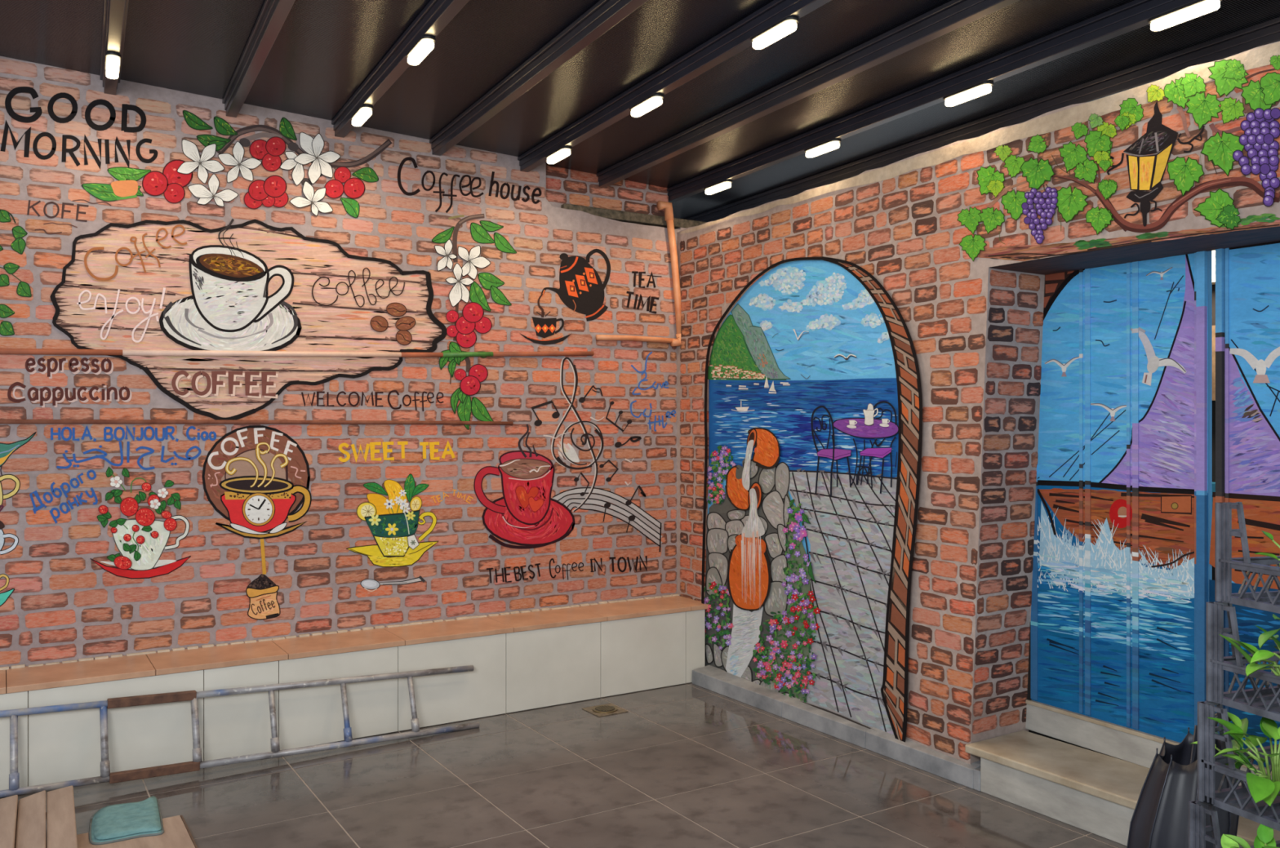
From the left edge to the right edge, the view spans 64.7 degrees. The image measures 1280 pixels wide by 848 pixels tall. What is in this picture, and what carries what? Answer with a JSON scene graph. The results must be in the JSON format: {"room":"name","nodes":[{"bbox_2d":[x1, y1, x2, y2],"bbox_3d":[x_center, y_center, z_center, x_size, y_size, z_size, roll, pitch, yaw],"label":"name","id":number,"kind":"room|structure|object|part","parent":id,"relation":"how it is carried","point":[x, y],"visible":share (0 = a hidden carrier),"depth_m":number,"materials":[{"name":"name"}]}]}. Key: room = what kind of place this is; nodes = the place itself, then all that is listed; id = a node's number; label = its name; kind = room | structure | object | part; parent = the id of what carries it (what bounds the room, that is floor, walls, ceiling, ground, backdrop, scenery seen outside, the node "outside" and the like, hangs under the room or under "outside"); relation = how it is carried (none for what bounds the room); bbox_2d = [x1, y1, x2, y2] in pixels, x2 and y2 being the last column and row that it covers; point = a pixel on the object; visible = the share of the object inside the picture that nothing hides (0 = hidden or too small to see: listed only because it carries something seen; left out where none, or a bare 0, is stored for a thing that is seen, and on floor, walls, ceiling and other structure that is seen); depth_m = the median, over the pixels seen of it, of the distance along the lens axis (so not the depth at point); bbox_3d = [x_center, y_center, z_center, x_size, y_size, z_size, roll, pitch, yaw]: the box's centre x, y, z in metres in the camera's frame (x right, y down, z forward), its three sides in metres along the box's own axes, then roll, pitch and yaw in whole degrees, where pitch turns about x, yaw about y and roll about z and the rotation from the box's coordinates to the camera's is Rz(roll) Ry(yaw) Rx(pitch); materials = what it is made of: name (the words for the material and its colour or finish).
{"room":"coffee shop","nodes":[
{"label":"coffee shop","id":0,"kind":"room"},
{"bbox_2d":[0,56,706,676],"bbox_3d":[-1.817,-0.100,5.496,6.001,3.400,0.269,0,0,-32],"label":"wall","id":1,"kind":"structure","parent":0,"point":[142,216],"depth_m":5.38,"materials":[{"name":"brick"}]},
{"bbox_2d":[110,475,168,509],"bbox_3d":[-2.447,0.336,4.946,0.258,0.170,0.001,0,0,-32],"label":"flower","id":2,"kind":"object","parent":1,"relation":"on","point":[126,492],"depth_m":4.95,"materials":[{"name":"paint"}]},
{"bbox_2d":[0,419,513,425],"bbox_3d":[-1.911,-0.008,5.292,2.724,0.029,0.022,0,0,-32],"label":"pipe","id":3,"kind":"object","parent":1,"relation":"attached to","point":[2,421],"visible":1,"depth_m":5.21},
{"bbox_2d":[241,492,275,526],"bbox_3d":[-1.979,0.443,5.251,0.166,0.176,0.001,0,0,-32],"label":"clock","id":4,"kind":"object","parent":1,"relation":"on","point":[258,508],"depth_m":5.25,"materials":[{"name":"paint"}]},
{"bbox_3d":[-1.961,0.690,5.262,0.030,0.185,0.001,0,0,-32],"label":"painted gold chain","id":5,"kind":"part","parent":1,"relation":"part of","materials":[{"name":"yellow paint"}]},
{"bbox_2d":[0,348,594,357],"bbox_3d":[-1.676,-0.385,5.433,3.272,0.137,0.029,0,0,-32],"label":"pipe","id":6,"kind":"object","parent":1,"relation":"attached to","point":[2,351],"visible":1,"depth_m":5.28,"materials":[{"name":"paint"}]},
{"bbox_2d":[364,509,420,556],"bbox_3d":[-1.378,0.614,5.631,0.319,0.260,0.001,0,0,-32],"label":"cup","id":7,"kind":"object","parent":1,"relation":"on","point":[387,532],"depth_m":5.63,"materials":[{"name":"paint"}]},
{"bbox_2d":[473,424,575,548],"bbox_3d":[-0.684,0.375,6.070,0.672,0.750,0.001,0,0,-32],"label":"mug","id":8,"kind":"object","parent":1,"relation":"on","point":[524,475],"depth_m":6.06,"materials":[{"name":"paint"}]},
{"bbox_2d":[595,200,681,346],"bbox_3d":[0.010,-0.976,6.477,0.649,0.937,0.062,0,0,-32],"label":"drain pipe","id":9,"kind":"object","parent":1,"relation":"attached to","point":[668,206],"visible":1,"depth_m":6.58,"materials":[{"name":"orange plastic"}]},
{"bbox_2d":[0,682,1126,847],"bbox_3d":[-0.175,1.630,3.084,6.200,0.060,7.800,0,0,-32],"label":"floor","id":10,"kind":"structure","parent":0,"point":[689,765],"depth_m":4.40,"materials":[{"name":"tile"}]},
{"bbox_2d":[0,785,77,847],"bbox_3d":[-2.384,1.551,3.480,0.822,0.090,1.230,0,0,-32],"label":"wooden planks","id":11,"kind":"object","parent":10,"relation":"on","point":[22,824],"visible":1,"depth_m":3.85,"materials":[{"name":"brown wood"}]},
{"bbox_2d":[76,814,197,847],"bbox_3d":[-1.763,1.593,3.600,0.386,0.012,0.970,0,0,-32],"label":"cardboard sheet","id":12,"kind":"object","parent":10,"relation":"on","point":[176,834],"visible":0.5,"depth_m":3.86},
{"bbox_2d":[88,795,164,844],"bbox_3d":[-2.054,1.577,4.040,0.276,0.024,0.440,0,0,-32],"label":"cleaning cloth","id":13,"kind":"object","parent":12,"relation":"on","point":[116,823],"visible":1,"depth_m":3.98,"materials":[{"name":"teal fabric"}]},
{"bbox_2d":[0,665,479,797],"bbox_3d":[-2.198,1.389,4.544,3.141,0.428,0.132,0,0,-32],"label":"ladder","id":14,"kind":"object","parent":10,"relation":"on","point":[197,763],"visible":1,"depth_m":4.64,"materials":[{"name":"silver metal"}]},
{"bbox_3d":[-2.960,1.217,4.121,1.401,0.083,0.030,0,0,-32],"label":"rail","id":15,"kind":"part","parent":14,"relation":"part of","materials":[{"name":"grey metal"}]},
{"bbox_3d":[-2.906,1.529,4.037,1.401,0.064,0.030,0,0,-32],"label":"rail","id":16,"kind":"part","parent":14,"relation":"part of","materials":[{"name":"metal"}]},
{"bbox_3d":[-1.478,1.283,5.058,1.376,0.084,0.032,0,0,-32],"label":"rail","id":17,"kind":"part","parent":14,"relation":"part of","materials":[{"name":"metal"}]},
{"bbox_3d":[-1.429,1.571,4.970,1.366,0.065,0.032,0,0,-32],"label":"rail","id":18,"kind":"part","parent":14,"relation":"part of","materials":[{"name":"metal"}]},
{"bbox_2d":[0,594,709,790],"bbox_3d":[-1.912,1.358,5.063,5.378,0.484,0.398,0,0,-32],"label":"bench","id":19,"kind":"object","parent":10,"relation":"on","point":[522,660],"visible":0.98,"depth_m":5.13,"materials":[{"name":"white tile"}]},
{"bbox_2d":[582,703,628,716],"bbox_3d":[-0.196,1.593,5.649,0.190,0.014,0.190,0,0,-32],"label":"floor drain","id":20,"kind":"object","parent":10,"relation":"on","point":[606,709],"visible":1,"depth_m":5.63,"materials":[{"name":"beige metal"}]},
{"bbox_2d":[692,665,980,791],"bbox_3d":[0.980,1.550,5.369,0.193,0.100,2.169,0,0,-32],"label":"curb","id":21,"kind":"object","parent":10,"relation":"on","point":[710,677],"visible":0.72,"depth_m":5.16,"materials":[{"name":"grey concrete"}]},
{"bbox_2d":[964,699,1279,847],"bbox_3d":[2.587,1.436,3.115,0.533,0.328,3.502,0,0,-32],"label":"marble steps","id":22,"kind":"structure","parent":10,"relation":"on","point":[1095,793],"depth_m":4.20,"materials":[{"name":"beige stone"}]},
{"bbox_3d":[2.682,1.281,3.175,0.120,0.018,3.513,0,0,-29],"label":"sill","id":23,"kind":"part","parent":22,"relation":"part of","materials":[{"name":"stone"}]},
{"bbox_2d":[1126,711,1239,847],"bbox_3d":[1.583,1.216,2.950,0.345,0.771,0.254,0,0,-15],"label":"trash bag","id":24,"kind":"object","parent":10,"relation":"on","point":[1160,817],"visible":0.59,"depth_m":2.87,"materials":[{"name":"black plastic"}]},
{"bbox_3d":[1.688,0.886,2.950,0.086,0.113,0.020,0,0,0],"label":"handle","id":25,"kind":"part","parent":24,"relation":"part of","materials":[{"name":"grey plastic"}]},
{"bbox_3d":[1.545,1.482,2.170,0.412,0.233,0.612,0,0,-18],"label":"plastic crate","id":26,"kind":"object","parent":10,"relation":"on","visible":0},
{"bbox_3d":[1.571,1.246,2.177,0.412,0.233,0.612,0,0,-20],"label":"plastic crate","id":27,"kind":"object","parent":26,"relation":"on","visible":0},
{"bbox_2d":[1188,800,1279,847],"bbox_3d":[1.594,1.010,2.179,0.412,0.233,0.612,0,0,-20],"label":"plastic crate","id":28,"kind":"object","parent":27,"relation":"on","point":[1197,828],"visible":0.89,"depth_m":2.37,"materials":[{"name":"grey plastic"}]},
{"bbox_3d":[1.354,1.010,2.367,0.092,0.233,0.093,0,0,-20],"label":"corner post","id":29,"kind":"part","parent":28,"relation":"part of","materials":[{"name":"black plastic"}]},
{"bbox_2d":[1197,701,1279,831],"bbox_3d":[1.622,0.774,2.190,0.412,0.233,0.612,0,0,-22],"label":"plastic crate","id":30,"kind":"object","parent":28,"relation":"on","point":[1236,799],"visible":0.81,"depth_m":2.36,"materials":[{"name":"grey plastic"}]},
{"bbox_3d":[1.376,0.774,2.369,0.092,0.233,0.093,0,0,-22],"label":"corner post","id":31,"kind":"part","parent":30,"relation":"part of","materials":[{"name":"black plastic"}]},
{"bbox_2d":[1189,717,1266,768],"bbox_3d":[1.432,0.781,2.412,0.157,0.119,0.160,0,0,-1],"label":"leafy plant","id":32,"kind":"object","parent":30,"relation":"in","point":[1244,726],"visible":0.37,"depth_m":2.39,"materials":[{"name":"green plant"}]},
{"bbox_3d":[1.430,0.796,2.422,0.065,0.089,0.070,0,0,-32],"label":"stem","id":33,"kind":"part","parent":32,"relation":"part of","materials":[{"name":"green plant"}]},
{"bbox_2d":[1206,601,1279,721],"bbox_3d":[1.632,0.538,2.175,0.412,0.233,0.612,0,0,-19],"label":"plastic crate","id":34,"kind":"object","parent":30,"relation":"on","point":[1262,701],"visible":0.88,"depth_m":2.36,"materials":[{"name":"grey plastic"}]},
{"bbox_3d":[1.395,0.538,2.367,0.092,0.233,0.093,0,0,-19],"label":"corner post","id":35,"kind":"part","parent":34,"relation":"part of","materials":[{"name":"black plastic"}]},
{"bbox_2d":[1214,502,1279,613],"bbox_3d":[1.637,0.302,2.155,0.412,0.233,0.612,0,0,-15],"label":"plastic crate","id":36,"kind":"object","parent":34,"relation":"on","point":[1267,600],"visible":1,"depth_m":2.36,"materials":[{"name":"grey plastic"}]},
{"bbox_3d":[1.415,0.302,2.363,0.092,0.233,0.093,0,0,-15],"label":"corner post","id":37,"kind":"part","parent":36,"relation":"part of","materials":[{"name":"black plastic"}]},
{"bbox_2d":[1245,595,1279,604],"bbox_3d":[1.637,0.412,2.155,0.380,0.012,0.580,0,0,-15],"label":"tray","id":38,"kind":"object","parent":36,"relation":"on","point":[1250,600],"depth_m":2.31,"materials":[{"name":"black plastic"}]},
{"bbox_2d":[1255,530,1279,564],"bbox_3d":[1.413,0.281,2.204,0.126,0.093,0.079,0,0,9],"label":"leafy plant","id":39,"kind":"object","parent":36,"relation":"on","point":[1269,535],"visible":1,"depth_m":2.22,"materials":[{"name":"green plant"}]},
{"bbox_3d":[1.409,0.289,2.205,0.048,0.077,0.030,0,0,19],"label":"stem","id":40,"kind":"part","parent":39,"relation":"part of","materials":[{"name":"green plant"}]},
{"bbox_2d":[1218,613,1279,675],"bbox_3d":[1.435,0.489,2.236,0.271,0.154,0.215,0,0,11],"label":"leafy plant","id":41,"kind":"object","parent":34,"relation":"in","point":[1261,655],"visible":1,"depth_m":2.22,"materials":[{"name":"green plant"}]},
{"bbox_3d":[1.425,0.501,2.228,0.117,0.125,0.098,0,0,8],"label":"stem","id":42,"kind":"part","parent":41,"relation":"part of","materials":[{"name":"green plant"}]},
{"bbox_2d":[1230,692,1279,712],"bbox_3d":[1.632,0.648,2.175,0.380,0.012,0.580,0,0,-19],"label":"tray","id":43,"kind":"object","parent":34,"relation":"on","point":[1239,702],"depth_m":2.32,"materials":[{"name":"black plastic"}]},
{"bbox_2d":[1207,711,1279,806],"bbox_3d":[1.410,0.745,2.248,0.289,0.166,0.295,0,0,-1],"label":"leafy plant","id":44,"kind":"object","parent":30,"relation":"in","point":[1261,787],"visible":0.95,"depth_m":2.25,"materials":[{"name":"green plant"}]},
{"bbox_3d":[1.396,0.758,2.246,0.144,0.118,0.175,0,0,-18],"label":"stem","id":45,"kind":"part","parent":44,"relation":"part of","materials":[{"name":"green plant"}]},
{"bbox_2d":[1217,791,1279,820],"bbox_3d":[1.622,0.884,2.190,0.380,0.012,0.580,0,0,-22],"label":"tray","id":46,"kind":"object","parent":30,"relation":"on","point":[1249,811],"depth_m":2.32,"materials":[{"name":"black plastic"}]},
{"bbox_2d":[1221,823,1279,847],"bbox_3d":[1.366,0.936,2.198,0.282,0.109,0.190,0,0,27],"label":"leafy plant","id":47,"kind":"object","parent":28,"relation":"in","point":[1264,838],"visible":1,"depth_m":2.23,"materials":[{"name":"green plant"}]},
{"bbox_2d":[0,0,1279,222],"bbox_3d":[0.492,-1.618,3.245,7.700,0.370,7.760,0,0,-32],"label":"ceiling","id":48,"kind":"structure","parent":0,"point":[527,80],"depth_m":4.49,"materials":[{"name":"black metal"}]},
{"bbox_2d":[104,52,121,79],"bbox_3d":[-2.320,-1.573,4.449,0.062,0.040,0.270,0,0,-29],"label":"recessed light","id":49,"kind":"object","parent":48,"relation":"in","point":[113,60],"visible":1,"depth_m":4.39,"materials":[{"name":"white plastic"}]},
{"bbox_2d":[106,56,119,79],"bbox_3d":[-2.320,-1.567,4.449,0.050,0.028,0.250,0,0,-29],"label":"diffuser","id":50,"kind":"object","parent":49,"relation":"attached to","point":[113,63],"depth_m":4.40,"materials":[{"name":"white plastic"}]},
{"bbox_2d":[350,104,373,126],"bbox_3d":[-1.387,-1.533,5.039,0.062,0.040,0.270,0,0,-29],"label":"recessed light","id":51,"kind":"object","parent":48,"relation":"in","point":[364,112],"visible":1,"depth_m":4.99,"materials":[{"name":"white plastic"}]},
{"bbox_2d":[405,35,435,65],"bbox_3d":[-0.903,-1.533,4.161,0.062,0.040,0.270,0,0,-29],"label":"recessed light","id":52,"kind":"object","parent":48,"relation":"in","point":[424,45],"visible":1,"depth_m":4.12,"materials":[{"name":"white plastic"}]},
{"bbox_2d":[545,146,572,164],"bbox_3d":[-0.453,-1.494,5.628,0.062,0.040,0.270,0,0,-29],"label":"recessed light","id":53,"kind":"object","parent":48,"relation":"in","point":[562,153],"visible":1,"depth_m":5.58,"materials":[{"name":"white plastic"}]},
{"bbox_2d":[629,93,664,117],"bbox_3d":[0.030,-1.494,4.751,0.062,0.040,0.270,0,0,-29],"label":"recessed light","id":54,"kind":"object","parent":48,"relation":"in","point":[651,102],"visible":1,"depth_m":4.72,"materials":[{"name":"white plastic"}]},
{"bbox_2d":[703,179,732,195],"bbox_3d":[0.480,-1.454,6.218,0.062,0.040,0.270,0,0,-29],"label":"recessed light","id":55,"kind":"object","parent":48,"relation":"in","point":[726,184],"visible":1,"depth_m":6.18,"materials":[{"name":"white plastic"}]},
{"bbox_3d":[0.480,-1.468,6.218,0.062,0.012,0.270,0,0,-29],"label":"plate","id":56,"kind":"part","parent":55,"relation":"part of","materials":[{"name":"white plastic"}]},
{"bbox_2d":[750,16,799,49],"bbox_3d":[0.514,-1.494,3.874,0.062,0.040,0.270,0,0,-29],"label":"recessed light","id":57,"kind":"object","parent":48,"relation":"in","point":[784,27],"visible":1,"depth_m":3.84,"materials":[{"name":"white plastic"}]},
{"bbox_2d":[804,138,841,157],"bbox_3d":[0.963,-1.454,5.341,0.062,0.040,0.270,0,0,-29],"label":"recessed light","id":58,"kind":"object","parent":48,"relation":"in","point":[833,144],"visible":1,"depth_m":5.31,"materials":[{"name":"white plastic"}]},
{"bbox_2d":[942,80,993,106],"bbox_3d":[1.447,-1.454,4.464,0.062,0.040,0.270,0,0,-29],"label":"recessed light","id":59,"kind":"object","parent":48,"relation":"in","point":[980,89],"visible":1,"depth_m":4.44,"materials":[{"name":"white plastic"}]},
{"bbox_2d":[1147,0,1222,31],"bbox_3d":[1.931,-1.454,3.586,0.062,0.040,0.270,0,0,-29],"label":"recessed light","id":60,"kind":"object","parent":48,"relation":"in","point":[1195,9],"visible":1,"depth_m":3.57,"materials":[{"name":"white plastic"}]},
{"bbox_2d":[676,41,1279,764],"bbox_3d":[1.963,0.170,4.279,0.726,2.886,6.280,0,0,-29],"label":"wall","id":61,"kind":"structure","parent":0,"point":[859,357],"depth_m":4.78,"materials":[{"name":"paint"}]},
{"bbox_2d":[862,403,878,426],"bbox_3d":[1.141,-0.046,5.005,0.001,0.112,0.109,0,0,-29],"label":"coffee pot","id":62,"kind":"object","parent":61,"relation":"on","point":[870,411],"depth_m":5.01,"materials":[{"name":"paint"}]},
{"bbox_2d":[1026,250,1212,742],"bbox_3d":[2.009,0.266,4.324,0.056,2.049,0.874,0,0,-29],"label":"door","id":63,"kind":"structure","parent":61,"relation":"in","point":[1122,571],"depth_m":4.25,"materials":[{"name":"blue paint"}]},
{"bbox_3d":[2.194,0.278,3.949,0.020,1.975,0.033,0,0,-29],"label":"post","id":64,"kind":"part","parent":63,"relation":"part of","materials":[{"name":"paint"}]},
{"bbox_3d":[1.798,-0.943,3.875,0.001,0.472,1.260,0,0,-29],"label":"vine stem","id":65,"kind":"part","parent":61,"relation":"part of","materials":[{"name":"paint"}]},
{"bbox_2d":[1208,240,1279,767],"bbox_3d":[2.440,0.303,3.545,0.056,2.056,0.896,0,0,-29],"label":"door","id":66,"kind":"structure","parent":61,"relation":"in","point":[1247,277],"depth_m":3.80,"materials":[{"name":"blue paint"}]},
{"bbox_3d":[2.229,0.278,3.886,0.020,1.975,0.025,0,0,-29],"label":"post","id":67,"kind":"part","parent":66,"relation":"part of","materials":[{"name":"paint"}]},
{"bbox_2d":[1058,250,1215,763],"bbox_3d":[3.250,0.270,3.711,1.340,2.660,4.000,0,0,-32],"label":"door frame","id":68,"kind":"structure","parent":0,"point":[1213,251],"depth_m":5.13,"materials":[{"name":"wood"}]},
{"bbox_3d":[3.205,-0.310,4.747,0.090,0.380,1.800,0,0,-32],"label":"wood panel","id":69,"kind":"part","parent":68,"relation":"part of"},
{"bbox_2d":[1212,482,1215,504],"bbox_3d":[3.184,0.390,4.733,0.140,0.180,1.800,0,0,-32],"label":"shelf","id":70,"kind":"object","parent":68,"relation":"attached to","point":[1213,483],"depth_m":5.08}
]}

